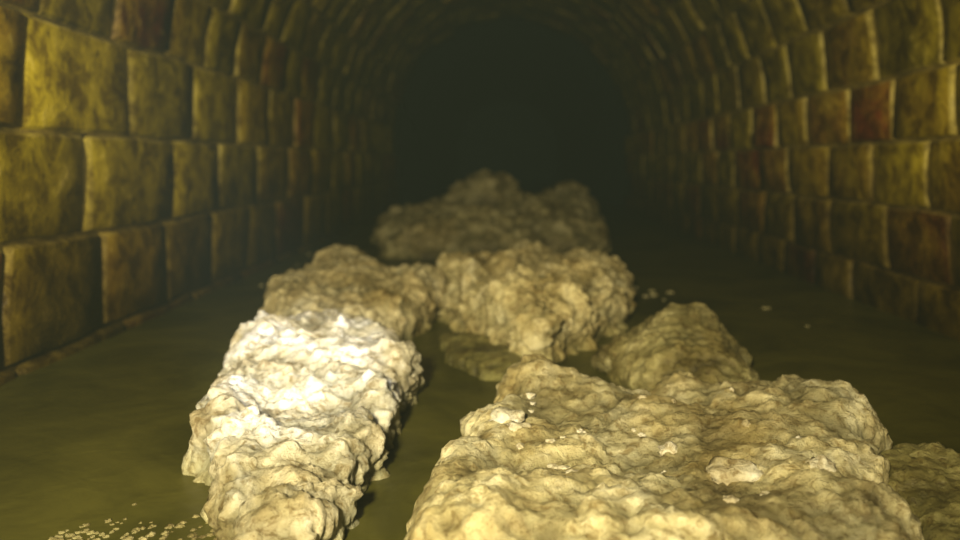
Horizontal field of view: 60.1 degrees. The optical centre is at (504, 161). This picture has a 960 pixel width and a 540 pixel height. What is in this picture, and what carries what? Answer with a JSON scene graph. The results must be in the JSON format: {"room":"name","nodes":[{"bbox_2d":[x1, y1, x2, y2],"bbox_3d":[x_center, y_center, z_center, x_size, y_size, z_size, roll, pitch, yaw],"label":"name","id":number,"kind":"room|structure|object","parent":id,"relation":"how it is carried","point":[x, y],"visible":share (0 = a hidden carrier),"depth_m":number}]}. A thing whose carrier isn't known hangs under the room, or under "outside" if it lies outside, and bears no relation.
{"room":"underground passage","nodes":[
{"label":"underground passage","id":0,"kind":"room"},
{"bbox_2d":[0,5,399,385],"bbox_3d":[-1.201,0.210,3.433,0.042,1.178,12.065,0,0,0],"label":"wall","id":1,"kind":"structure","parent":0,"point":[137,186],"depth_m":2.71},
{"bbox_2d":[0,182,959,539],"bbox_3d":[0.075,0.530,9.750,2.550,0.005,24.500,0,0,0],"label":"water","id":2,"kind":"object","parent":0,"point":[97,431],"visible":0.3,"depth_m":1.99},
{"bbox_2d":[181,309,424,539],"bbox_3d":[-0.421,0.499,1.624,0.477,0.291,1.148,0,0,0],"label":"chunk","id":3,"kind":"object","parent":2,"relation":"in","point":[303,410],"visible":0.91,"depth_m":1.40},
{"bbox_2d":[259,244,445,340],"bbox_3d":[-0.527,0.485,2.822,0.643,0.327,1.240,0,0,6],"label":"chunk","id":4,"kind":"object","parent":2,"relation":"in","point":[405,299],"visible":0.59,"depth_m":2.57},
{"bbox_2d":[48,253,809,539],"bbox_3d":[-0.062,0.505,3.363,1.888,0.104,4.366,0,0,-10],"label":"floating debris","id":5,"kind":"object","parent":2,"relation":"on","point":[600,360],"visible":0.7,"depth_m":1.20},
{"bbox_2d":[439,332,520,380],"bbox_3d":[-0.053,0.555,2.224,0.230,0.148,0.448,0,0,-10],"label":"chunk","id":6,"kind":"object","parent":2,"relation":"in","point":[473,353],"visible":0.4,"depth_m":2.13},
{"bbox_2d":[370,169,611,259],"bbox_3d":[-0.081,0.365,5.312,1.586,0.638,2.068,0,0,-6],"label":"mound","id":7,"kind":"object","parent":2,"relation":"in","point":[488,211],"visible":0.76,"depth_m":4.68},
{"bbox_2d":[434,240,636,363],"bbox_3d":[0.090,0.488,2.941,0.831,0.349,1.690,0,0,0],"label":"chunk","id":8,"kind":"object","parent":2,"relation":"in","point":[528,298],"visible":0.8,"depth_m":2.49},
{"bbox_2d":[404,353,923,539],"bbox_3d":[0.267,0.510,1.305,0.738,0.265,0.829,0,0,9],"label":"fatberg slab","id":9,"kind":"object","parent":2,"relation":"in","point":[481,486],"visible":0.98,"depth_m":1.19},
{"bbox_2d":[488,387,835,502],"bbox_3d":[0.224,0.429,1.278,0.513,0.065,0.447,0,0,0],"label":"lump","id":10,"kind":"object","parent":9,"relation":"on","point":[727,470],"visible":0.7,"depth_m":1.15},
{"bbox_2d":[606,302,759,391],"bbox_3d":[0.428,0.498,1.987,0.370,0.282,0.584,0,0,0],"label":"chunk","id":11,"kind":"object","parent":2,"relation":"in","point":[691,338],"depth_m":1.91},
{"bbox_2d":[880,442,959,539],"bbox_3d":[0.690,0.546,1.179,0.366,0.176,0.508,0,0,0],"label":"chunk","id":12,"kind":"object","parent":2,"relation":"in","point":[927,476],"depth_m":1.23},
{"bbox_2d":[0,0,959,134],"bbox_3d":[0.074,-0.949,3.393,2.594,1.308,11.987,0,0,0],"label":"ceiling","id":13,"kind":"structure","parent":0,"point":[673,62],"depth_m":4.61},
{"bbox_2d":[393,15,629,207],"bbox_3d":[0.077,-0.393,15.500,2.643,2.475,13.000,0,0,0],"label":"tunnel opening","id":14,"kind":"structure","parent":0,"point":[527,101],"depth_m":13.39},
{"bbox_2d":[623,63,959,340],"bbox_3d":[1.352,0.267,3.433,0.045,1.130,12.066,0,0,0],"label":"wall","id":15,"kind":"structure","parent":0,"point":[853,192],"depth_m":3.34}
]}

